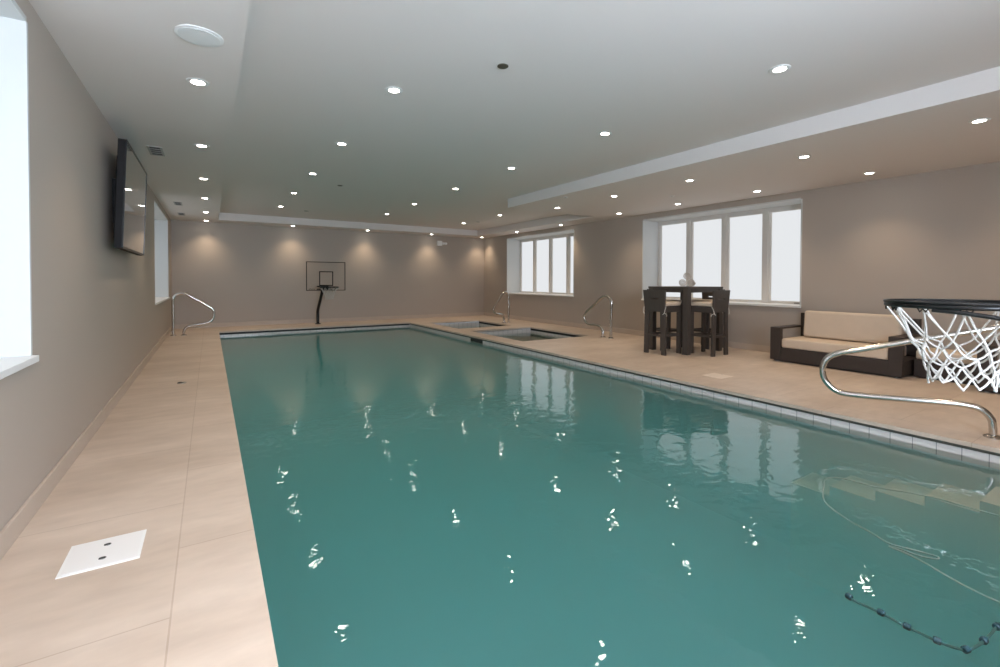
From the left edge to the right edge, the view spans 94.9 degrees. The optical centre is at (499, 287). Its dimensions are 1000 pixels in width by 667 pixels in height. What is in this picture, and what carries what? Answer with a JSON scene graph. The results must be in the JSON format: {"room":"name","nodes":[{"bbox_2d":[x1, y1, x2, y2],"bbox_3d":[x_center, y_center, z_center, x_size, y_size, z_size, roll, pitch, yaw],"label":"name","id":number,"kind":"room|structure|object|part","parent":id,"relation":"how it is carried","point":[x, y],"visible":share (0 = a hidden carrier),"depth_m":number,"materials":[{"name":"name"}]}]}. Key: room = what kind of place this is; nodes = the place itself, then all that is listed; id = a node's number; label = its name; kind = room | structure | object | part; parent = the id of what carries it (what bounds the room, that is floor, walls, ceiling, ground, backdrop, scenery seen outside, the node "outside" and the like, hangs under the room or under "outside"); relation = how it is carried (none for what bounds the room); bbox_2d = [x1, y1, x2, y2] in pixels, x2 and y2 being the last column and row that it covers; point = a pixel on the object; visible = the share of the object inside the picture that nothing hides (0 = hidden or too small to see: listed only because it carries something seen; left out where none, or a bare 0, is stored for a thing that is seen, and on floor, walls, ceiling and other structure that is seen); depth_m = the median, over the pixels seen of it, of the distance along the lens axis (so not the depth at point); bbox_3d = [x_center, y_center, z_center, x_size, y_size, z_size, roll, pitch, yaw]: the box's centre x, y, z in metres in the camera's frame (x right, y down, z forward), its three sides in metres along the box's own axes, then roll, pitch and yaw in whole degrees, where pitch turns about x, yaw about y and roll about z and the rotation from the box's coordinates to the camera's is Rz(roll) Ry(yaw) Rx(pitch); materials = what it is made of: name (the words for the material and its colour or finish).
{"room":"indoor swimming pool","nodes":[
{"label":"indoor swimming pool","id":0,"kind":"room"},
{"bbox_2d":[0,0,171,530],"bbox_3d":[-3.789,-0.264,4.503,0.100,2.718,14.370,0,1,-32],"label":"wall","id":1,"kind":"structure","parent":0,"point":[96,317],"depth_m":2.85,"materials":[{"name":"beige paint"}]},
{"bbox_2d":[0,0,38,379],"bbox_3d":[-1.739,-0.448,0.815,0.625,1.680,3.050,0,1,-32],"label":"window","id":2,"kind":"structure","parent":1,"relation":"in","point":[16,345],"depth_m":2.21,"materials":[{"name":"white glass"}]},
{"bbox_3d":[-1.742,0.375,0.828,0.625,0.033,3.050,0,1,-32],"label":"sill","id":3,"kind":"part","parent":2,"relation":"part of","materials":[{"name":"white paint"}]},
{"bbox_2d":[0,325,171,560],"bbox_3d":[-3.744,1.014,4.556,0.016,0.100,14.370,0,1,-32],"label":"baseboard","id":4,"kind":"structure","parent":1,"relation":"attached to","point":[22,517],"depth_m":2.60,"materials":[{"name":"stone"}]},
{"bbox_2d":[112,138,146,255],"bbox_3d":[-3.584,-0.798,4.423,0.166,0.912,1.470,0,1,-32],"label":"television","id":5,"kind":"object","parent":1,"relation":"attached to","point":[129,188],"visible":1,"depth_m":4.11,"materials":[{"name":"black"}]},
{"bbox_2d":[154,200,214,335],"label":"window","id":6,"kind":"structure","parent":1,"relation":"in","point":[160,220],"depth_m":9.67,"materials":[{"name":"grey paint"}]},
{"bbox_3d":[-6.547,0.236,8.425,0.625,0.033,2.870,0,1,-32],"label":"sill","id":7,"kind":"part","parent":6,"relation":"part of","materials":[{"name":"white paint"}]},
{"bbox_3d":[-6.373,0.534,9.529,0.789,0.883,0.112,0,1,-32],"label":"grab rail","id":8,"kind":"part","parent":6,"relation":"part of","materials":[{"name":"silver metal"}]},
{"bbox_2d":[171,220,483,324],"bbox_3d":[-4.083,-0.404,12.877,8.557,2.718,0.100,0,1,-32],"label":"wall","id":9,"kind":"structure","parent":0,"point":[245,272],"depth_m":12.27,"materials":[{"name":"beige paint"}]},
{"bbox_2d":[175,312,483,328],"bbox_3d":[-4.056,0.876,12.849,8.325,0.100,0.016,0,1,-32],"label":"baseboard","id":10,"kind":"structure","parent":9,"relation":"attached to","point":[228,324],"depth_m":12.40,"materials":[{"name":"tile"}]},
{"bbox_2d":[437,241,446,245],"bbox_3d":[-1.790,-1.376,14.198,0.310,0.150,0.096,0,1,-32],"label":"emergency light","id":11,"kind":"object","parent":9,"relation":"attached to","point":[439,243],"visible":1,"depth_m":14.14,"materials":[{"name":"white plastic"}]},
{"bbox_2d":[0,315,999,666],"bbox_3d":[-0.220,1.053,6.786,8.357,0.032,14.370,0,1,-32],"label":"floor","id":12,"kind":"structure","parent":0,"point":[166,461],"depth_m":2.44,"materials":[{"name":"tile"}]},
{"bbox_2d":[55,529,146,578],"bbox_3d":[-1.663,1.110,1.932,0.256,0.006,0.252,0,1,-32],"label":"lid","id":13,"kind":"object","parent":12,"relation":"on","point":[101,553],"visible":1,"depth_m":1.92,"materials":[{"name":"white paint"}]},
{"bbox_2d":[306,261,344,323],"bbox_3d":[-4.411,0.143,11.569,0.836,1.605,0.811,0,1,4],"label":"basketball hoop","id":14,"kind":"object","parent":12,"relation":"on","point":[323,288],"visible":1,"depth_m":11.63,"materials":[{"name":"black metal"}]},
{"bbox_2d":[437,322,514,331],"bbox_3d":[-0.797,1.455,12.008,1.730,0.947,1.900,0,1,-32],"label":"basin","id":15,"kind":"object","parent":12,"relation":"in","point":[465,323],"visible":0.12,"depth_m":12.77,"materials":[{"name":"grey paint"}]},
{"bbox_2d":[450,325,488,328],"bbox_3d":[-0.797,1.466,12.008,1.578,0.774,1.748,0,1,-32],"label":"water","id":16,"kind":"object","parent":15,"relation":"on","point":[468,326],"visible":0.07,"depth_m":12.67,"materials":[{"name":"liquid"}]},
{"bbox_2d":[493,291,509,322],"bbox_3d":[0.044,0.514,12.404,0.566,0.863,0.114,0,1,-32],"label":"grab rail","id":17,"kind":"object","parent":12,"relation":"on","point":[503,292],"visible":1,"depth_m":12.43,"materials":[{"name":"silver metal"}]},
{"bbox_2d":[478,328,580,340],"bbox_3d":[0.586,1.492,9.990,1.910,0.947,2.290,0,1,-32],"label":"basin","id":18,"kind":"object","parent":12,"relation":"in","point":[535,331],"visible":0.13,"depth_m":10.95,"materials":[{"name":"grey tile"}]},
{"bbox_2d":[493,332,563,340],"bbox_3d":[0.586,1.503,9.990,1.758,0.774,2.138,0,1,-32],"label":"water","id":19,"kind":"object","parent":18,"relation":"in","point":[526,334],"visible":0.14,"depth_m":10.63,"materials":[{"name":"liquid"}]},
{"bbox_2d":[583,295,613,338],"bbox_3d":[2.015,0.566,9.450,0.114,0.867,0.853,0,1,-32],"label":"grab rail","id":20,"kind":"object","parent":12,"relation":"on","point":[602,296],"visible":1,"depth_m":9.31,"materials":[{"name":"silver metal"}]},
{"bbox_2d":[219,323,999,666],"bbox_3d":[-1.195,1.773,6.353,4.618,1.397,11.920,0,1,-32],"label":"swimming pool","id":21,"kind":"object","parent":12,"relation":"in","point":[494,504],"visible":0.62,"depth_m":4.29,"materials":[{"name":"liquid"}]},
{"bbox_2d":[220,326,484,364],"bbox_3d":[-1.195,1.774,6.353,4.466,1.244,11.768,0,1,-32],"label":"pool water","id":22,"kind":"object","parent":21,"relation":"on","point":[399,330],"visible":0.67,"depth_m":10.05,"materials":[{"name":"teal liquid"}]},
{"bbox_2d":[845,592,999,653],"bbox_3d":[1.616,1.240,1.677,0.530,0.023,0.232,0,1,14],"label":"lane rope","id":23,"kind":"object","parent":22,"relation":"on","point":[983,640],"visible":1,"depth_m":1.65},
{"bbox_2d":[643,290,681,355],"bbox_3d":[2.578,0.534,7.286,0.440,1.005,0.426,0,1,-32],"label":"bar stool","id":24,"kind":"object","parent":12,"relation":"on","point":[661,305],"visible":1,"depth_m":7.21,"materials":[{"name":"brown wood"}]},
{"bbox_3d":[2.345,0.700,7.330,0.035,0.670,0.090,0,1,-32],"label":"leg","id":25,"kind":"part","parent":24,"relation":"part of","materials":[{"name":"brown wood"}]},
{"bbox_3d":[2.420,0.203,7.179,0.046,0.340,0.426,0,1,-32],"label":"backrest","id":26,"kind":"part","parent":24,"relation":"part of","materials":[{"name":"brown wood"}]},
{"bbox_3d":[2.667,0.665,7.527,0.035,0.735,0.070,0,1,-32],"label":"leg","id":27,"kind":"part","parent":24,"relation":"part of","materials":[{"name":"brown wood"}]},
{"bbox_3d":[2.516,0.705,7.060,0.035,0.670,0.090,0,1,-32],"label":"leg","id":28,"kind":"part","parent":24,"relation":"part of","materials":[{"name":"brown wood"}]},
{"bbox_3d":[2.606,0.329,7.300,0.376,0.095,0.380,0,1,-32],"label":"seat","id":29,"kind":"part","parent":24,"relation":"part of","materials":[{"name":"brown wood"}]},
{"bbox_2d":[666,301,680,305],"bbox_3d":[2.606,0.247,7.298,0.364,0.066,0.364,0,1,-32],"label":"cushion","id":30,"kind":"object","parent":24,"relation":"on","point":[668,303],"depth_m":7.16,"materials":[{"name":"beige fabric"}]},
{"bbox_3d":[2.832,0.670,7.265,0.035,0.735,0.070,0,1,-32],"label":"leg","id":31,"kind":"part","parent":24,"relation":"part of","materials":[{"name":"brown wood"}]},
{"bbox_2d":[647,289,682,348],"bbox_3d":[2.870,0.523,8.003,0.426,1.005,0.440,0,1,-32],"label":"bar stool","id":32,"kind":"object","parent":12,"relation":"on","point":[668,318],"visible":0.14,"depth_m":7.75,"materials":[{"name":"brown wood"}]},
{"bbox_3d":[2.847,0.662,7.751,0.070,0.735,0.035,0,1,-32],"label":"leg","id":33,"kind":"part","parent":32,"relation":"part of","materials":[{"name":"brown wood"}]},
{"bbox_2d":[648,286,722,354],"bbox_3d":[3.074,0.505,7.616,0.930,1.055,0.750,0,1,-32],"label":"bar table","id":34,"kind":"object","parent":12,"relation":"on","point":[685,292],"visible":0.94,"depth_m":7.26,"materials":[{"name":"brown wood"}]},
{"bbox_3d":[2.549,0.519,7.669,0.090,1.022,0.090,0,1,-32],"label":"leg","id":35,"kind":"part","parent":34,"relation":"part of","materials":[{"name":"brown wood"}]},
{"bbox_2d":[679,279,686,285],"bbox_3d":[3.034,-0.085,7.611,0.123,0.113,0.250,1,1,22],"label":"rolled towel","id":36,"kind":"object","parent":34,"relation":"on","point":[680,282],"visible":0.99,"depth_m":7.50,"materials":[{"name":"beige fabric"}]},
{"bbox_3d":[2.896,0.529,7.120,0.090,1.022,0.090,0,1,-32],"label":"leg","id":37,"kind":"part","parent":34,"relation":"part of","materials":[{"name":"brown wood"}]},
{"bbox_2d":[688,279,695,285],"bbox_3d":[3.158,-0.084,7.562,0.123,0.113,0.250,1,1,22],"label":"rolled towel","id":38,"kind":"object","parent":34,"relation":"on","point":[693,283],"visible":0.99,"depth_m":7.45,"materials":[{"name":"beige fabric"}]},
{"bbox_2d":[683,273,690,279],"bbox_3d":[3.097,-0.195,7.584,0.123,0.113,0.250,1,1,22],"label":"rolled towel","id":39,"kind":"object","parent":38,"relation":"on","point":[685,274],"visible":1,"depth_m":7.47,"materials":[{"name":"beige fabric"}]},
{"bbox_3d":[3.598,0.524,7.564,0.090,1.022,0.090,0,1,-32],"label":"leg","id":40,"kind":"part","parent":34,"relation":"part of","materials":[{"name":"brown wood"}]},
{"bbox_2d":[691,289,724,348],"bbox_3d":[3.568,0.525,7.947,0.440,1.005,0.426,0,1,-32],"label":"bar stool","id":41,"kind":"object","parent":12,"relation":"on","point":[705,295],"visible":0.14,"depth_m":7.87,"materials":[{"name":"brown wood"}]},
{"bbox_2d":[691,299,711,301],"bbox_3d":[3.542,0.239,7.925,0.364,0.066,0.364,0,1,-32],"label":"cushion","id":42,"kind":"object","parent":41,"relation":"on","point":[696,299],"depth_m":7.92,"materials":[{"name":"beige fabric"}]},
{"bbox_3d":[3.480,0.664,7.710,0.035,0.735,0.070,0,1,-32],"label":"leg","id":43,"kind":"part","parent":41,"relation":"part of","materials":[{"name":"brown wood"}]},
{"bbox_3d":[3.729,0.192,8.043,0.046,0.340,0.426,0,1,-32],"label":"backrest","id":44,"kind":"part","parent":41,"relation":"part of","materials":[{"name":"brown wood"}]},
{"bbox_3d":[3.801,0.694,7.908,0.035,0.670,0.090,0,1,-32],"label":"leg","id":45,"kind":"part","parent":41,"relation":"part of","materials":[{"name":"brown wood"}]},
{"bbox_2d":[691,290,729,356],"bbox_3d":[3.280,0.537,7.191,0.426,1.005,0.440,0,1,-32],"label":"bar stool","id":46,"kind":"object","parent":12,"relation":"on","point":[715,306],"visible":0.95,"depth_m":7.09,"materials":[{"name":"brown wood"}]},
{"bbox_3d":[3.040,0.670,7.282,0.070,0.735,0.035,0,1,-32],"label":"leg","id":47,"kind":"part","parent":46,"relation":"part of","materials":[{"name":"brown wood"}]},
{"bbox_3d":[3.263,0.332,7.215,0.380,0.095,0.376,0,1,-32],"label":"seat","id":48,"kind":"part","parent":46,"relation":"part of","materials":[{"name":"brown wood"}]},
{"bbox_2d":[691,301,711,306],"bbox_3d":[3.264,0.251,7.213,0.364,0.066,0.364,0,1,-32],"label":"cushion","id":49,"kind":"object","parent":46,"relation":"on","point":[694,303],"depth_m":7.13,"materials":[{"name":"beige fabric"}]},
{"bbox_3d":[3.302,0.668,7.447,0.070,0.735,0.035,0,1,-32],"label":"leg","id":50,"kind":"part","parent":46,"relation":"part of","materials":[{"name":"brown wood"}]},
{"bbox_3d":[3.237,0.709,6.961,0.090,0.670,0.035,0,1,-32],"label":"leg","id":51,"kind":"part","parent":46,"relation":"part of","materials":[{"name":"brown wood"}]},
{"bbox_3d":[3.382,0.208,7.026,0.426,0.340,0.046,0,1,-32],"label":"backrest","id":52,"kind":"part","parent":46,"relation":"part of","materials":[{"name":"brown wood"}]},
{"bbox_3d":[3.508,0.706,7.132,0.090,0.670,0.035,0,1,-32],"label":"leg","id":53,"kind":"part","parent":46,"relation":"part of","materials":[{"name":"brown wood"}]},
{"bbox_2d":[704,373,732,378],"bbox_3d":[2.635,1.063,5.556,0.250,0.004,0.250,0,1,-32],"label":"deck hatch","id":54,"kind":"object","parent":12,"relation":"on","point":[715,375],"visible":1,"depth_m":5.56,"materials":[{"name":"beige stone"}]},
{"bbox_2d":[770,311,921,377],"bbox_3d":[4.622,0.698,6.203,0.735,0.723,1.500,0,1,-32],"label":"loveseat","id":55,"kind":"object","parent":12,"relation":"on","point":[823,333],"visible":0.84,"depth_m":6.05,"materials":[{"name":"brown wicker"}]},
{"bbox_3d":[4.228,0.792,6.763,0.665,0.465,0.135,0,1,-32],"label":"armrest","id":56,"kind":"part","parent":55,"relation":"part of","materials":[{"name":"brown wicker"}]},
{"bbox_2d":[782,336,906,359],"bbox_3d":[4.588,0.792,6.183,0.615,0.134,1.220,0,1,-32],"label":"seat cushion","id":57,"kind":"object","parent":55,"relation":"on","point":[817,345],"depth_m":6.10,"materials":[{"name":"beige fabric"}]},
{"bbox_3d":[4.627,0.957,6.210,0.723,0.194,1.490,0,1,-32],"label":"seat","id":58,"kind":"part","parent":55,"relation":"part of","materials":[{"name":"brown wicker"}]},
{"bbox_2d":[804,311,905,343],"bbox_3d":[4.793,0.531,6.254,0.230,0.390,1.120,0,1,-32],"label":"cushion","id":59,"kind":"object","parent":55,"relation":"on","point":[865,328],"depth_m":6.17,"materials":[{"name":"beige fabric"}]},
{"bbox_3d":[4.922,0.621,6.350,0.070,0.475,1.370,0,1,-32],"label":"frame","id":60,"kind":"part","parent":55,"relation":"part of","materials":[{"name":"beige fabric"}]},
{"bbox_3d":[4.957,0.813,5.609,0.665,0.465,0.135,0,1,-32],"label":"armrest","id":61,"kind":"part","parent":55,"relation":"part of","materials":[{"name":"brown wicker"}]},
{"bbox_2d":[819,324,999,439],"bbox_3d":[3.332,0.670,3.598,1.362,0.860,0.107,1,1,35],"label":"grab rail","id":62,"kind":"object","parent":12,"relation":"on","point":[992,423],"visible":0.98,"depth_m":3.64,"materials":[{"name":"silver metal"}]},
{"bbox_2d":[883,298,999,392],"bbox_3d":[1.839,0.280,1.464,0.828,1.702,0.832,0,1,14],"label":"basketball hoop","id":63,"kind":"object","parent":12,"relation":"on","point":[949,306],"visible":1,"depth_m":1.66,"materials":[{"name":"white fabric"}]},
{"bbox_2d":[914,348,976,384],"bbox_3d":[5.303,0.910,5.377,0.460,0.330,0.570,0,1,-32],"label":"ottoman","id":64,"kind":"object","parent":12,"relation":"on","point":[919,370],"visible":0.34,"depth_m":5.29,"materials":[{"name":"brown wicker"}]},
{"bbox_2d":[916,348,976,364],"bbox_3d":[5.303,0.800,5.375,0.440,0.110,0.550,0,1,-32],"label":"cushion","id":65,"kind":"object","parent":64,"relation":"on","point":[941,357],"depth_m":5.30,"materials":[{"name":"beige fabric"}]},
{"bbox_2d":[976,340,999,392],"bbox_3d":[5.619,0.728,4.562,0.805,0.723,1.080,0,1,-32],"label":"armchair","id":66,"kind":"object","parent":12,"relation":"on","point":[993,345],"visible":0.38,"depth_m":4.75,"materials":[{"name":"brown wicker"}]},
{"bbox_3d":[5.623,0.987,4.569,0.793,0.194,1.070,0,1,-32],"label":"seat","id":67,"kind":"part","parent":66,"relation":"part of","materials":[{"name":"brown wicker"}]},
{"bbox_2d":[29,0,999,237],"bbox_3d":[-0.212,-1.567,6.742,8.357,0.168,14.370,0,1,-32],"label":"ceiling","id":68,"kind":"structure","parent":0,"point":[128,55],"depth_m":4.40,"materials":[{"name":"white paint"}]},
{"bbox_2d":[146,145,164,155],"bbox_3d":[-3.669,-1.458,4.895,0.130,0.006,0.400,0,1,-32],"label":"ceiling vent","id":69,"kind":"object","parent":68,"relation":"in","point":[153,150],"visible":1,"depth_m":4.87,"materials":[{"name":"grey metal"}]},
{"bbox_2d":[186,78,209,86],"bbox_3d":[-2.094,-1.424,3.182,0.140,0.008,0.140,0,1,-32],"label":"recessed light","id":70,"kind":"object","parent":68,"relation":"in","point":[194,81],"visible":1,"depth_m":3.17,"materials":[{"name":"white glass"}]},
{"bbox_2d":[174,24,223,46],"bbox_3d":[-1.692,-1.413,2.584,0.236,0.010,0.236,0,1,-32],"label":"ceiling speaker","id":71,"kind":"object","parent":68,"relation":"attached to","point":[197,35],"visible":1,"depth_m":2.57,"materials":[{"name":"white paint"}]},
{"bbox_2d":[194,144,209,147],"bbox_3d":[-3.051,-1.452,4.694,0.140,0.008,0.140,0,1,-32],"label":"recessed light","id":72,"kind":"object","parent":68,"relation":"in","point":[197,145],"visible":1,"depth_m":4.67,"materials":[{"name":"white glass"}]},
{"bbox_2d":[335,142,347,145],"bbox_3d":[-1.788,-1.624,5.183,0.140,0.008,0.140,0,1,-32],"label":"recessed light","id":73,"kind":"object","parent":68,"relation":"in","point":[337,143],"visible":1,"depth_m":5.16,"materials":[{"name":"white glass"}]},
{"bbox_2d":[385,86,402,93],"bbox_3d":[-0.858,-1.597,3.712,0.140,0.008,0.140,0,1,-32],"label":"recessed light","id":74,"kind":"object","parent":68,"relation":"in","point":[391,89],"visible":1,"depth_m":3.70,"materials":[{"name":"white glass"}]},
{"bbox_2d":[497,63,507,68],"bbox_3d":[0.021,-1.590,3.294,0.080,0.006,0.080,0,1,-32],"label":"cap","id":75,"kind":"object","parent":68,"relation":"attached to","point":[502,65],"visible":1,"depth_m":3.29,"materials":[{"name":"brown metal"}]},
{"bbox_2d":[598,131,611,135],"bbox_3d":[1.097,-1.610,4.794,0.140,0.008,0.140,0,1,-32],"label":"recessed light","id":76,"kind":"object","parent":68,"relation":"in","point":[604,133],"visible":1,"depth_m":4.78,"materials":[{"name":"white glass"}]},
{"bbox_2d":[769,64,790,73],"bbox_3d":[2.027,-1.583,3.324,0.140,0.008,0.140,0,1,-32],"label":"recessed light","id":77,"kind":"object","parent":68,"relation":"in","point":[784,67],"visible":1,"depth_m":3.31,"materials":[{"name":"white glass"}]},
{"bbox_2d":[797,155,811,158],"bbox_3d":[3.349,-1.440,5.051,0.140,0.008,0.140,0,1,-32],"label":"recessed light","id":78,"kind":"object","parent":68,"relation":"in","point":[803,156],"visible":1,"depth_m":5.03,"materials":[{"name":"white paint"}]},
{"bbox_2d":[968,118,990,123],"bbox_3d":[4.077,-1.419,3.902,0.140,0.008,0.140,0,1,-32],"label":"recessed light","id":79,"kind":"object","parent":68,"relation":"in","point":[980,120],"visible":1,"depth_m":3.89,"materials":[{"name":"white glass"}]},
{"bbox_2d":[484,161,999,359],"bbox_3d":[3.358,-0.320,9.024,0.100,2.718,14.370,0,1,-32],"label":"wall","id":80,"kind":"structure","parent":0,"point":[934,234],"depth_m":6.43,"materials":[{"name":"beige paint"}]},
{"bbox_2d":[507,229,573,296],"bbox_3d":[1.259,-0.639,12.782,0.625,1.680,3.045,0,1,-32],"label":"window","id":81,"kind":"structure","parent":80,"relation":"in","point":[542,264],"depth_m":13.19,"materials":[{"name":"white glass"}]},
{"bbox_3d":[0.844,-0.643,13.848,0.012,1.520,0.619,0,1,-32],"label":"pane","id":82,"kind":"part","parent":81,"relation":"part of","materials":[{"name":"white glass"}]},
{"bbox_3d":[1.257,0.185,12.796,0.625,0.033,3.045,0,1,-32],"label":"sill","id":83,"kind":"part","parent":81,"relation":"part of","materials":[{"name":"white paint"}]},
{"bbox_3d":[1.244,-0.631,13.215,0.012,1.520,0.619,0,1,-32],"label":"pane","id":84,"kind":"part","parent":81,"relation":"part of","materials":[{"name":"white glass"}]},
{"bbox_3d":[1.644,-0.619,12.583,0.012,1.520,0.619,0,1,-32],"label":"pane","id":85,"kind":"part","parent":81,"relation":"part of","materials":[{"name":"white glass"}]},
{"bbox_3d":[2.044,-0.608,11.950,0.012,1.520,0.619,0,1,-32],"label":"pane","id":86,"kind":"part","parent":81,"relation":"part of","materials":[{"name":"white glass"}]},
{"bbox_2d":[484,312,769,351],"bbox_3d":[3.305,0.960,9.014,0.016,0.100,14.370,0,1,-32],"label":"baseboard","id":87,"kind":"structure","parent":80,"relation":"attached to","point":[754,347],"depth_m":10.14,"materials":[{"name":"stone"}]},
{"bbox_2d":[641,198,802,307],"bbox_3d":[4.019,-0.559,8.420,0.625,1.680,3.050,0,1,-32],"label":"window","id":88,"kind":"structure","parent":80,"relation":"in","point":[753,252],"depth_m":8.35,"materials":[{"name":"grey paint"}]},
{"bbox_3d":[3.602,-0.563,9.487,0.012,1.520,0.620,0,1,-32],"label":"pane","id":89,"kind":"part","parent":88,"relation":"part of","materials":[{"name":"white glass"}]},
{"bbox_3d":[4.003,-0.551,8.854,0.012,1.520,0.620,0,1,-32],"label":"pane","id":90,"kind":"part","parent":88,"relation":"part of","materials":[{"name":"white glass"}]},
{"bbox_3d":[4.017,0.265,8.433,0.625,0.033,3.050,0,1,-32],"label":"sill","id":91,"kind":"part","parent":88,"relation":"part of","materials":[{"name":"white paint"}]},
{"bbox_3d":[4.404,-0.539,8.220,0.012,1.520,0.620,0,1,-32],"label":"pane","id":92,"kind":"part","parent":88,"relation":"part of","materials":[{"name":"white glass"}]},
{"bbox_3d":[4.805,-0.528,7.586,0.012,1.520,0.620,0,1,-32],"label":"pane","id":93,"kind":"part","parent":88,"relation":"part of","materials":[{"name":"white glass"}]}
]}

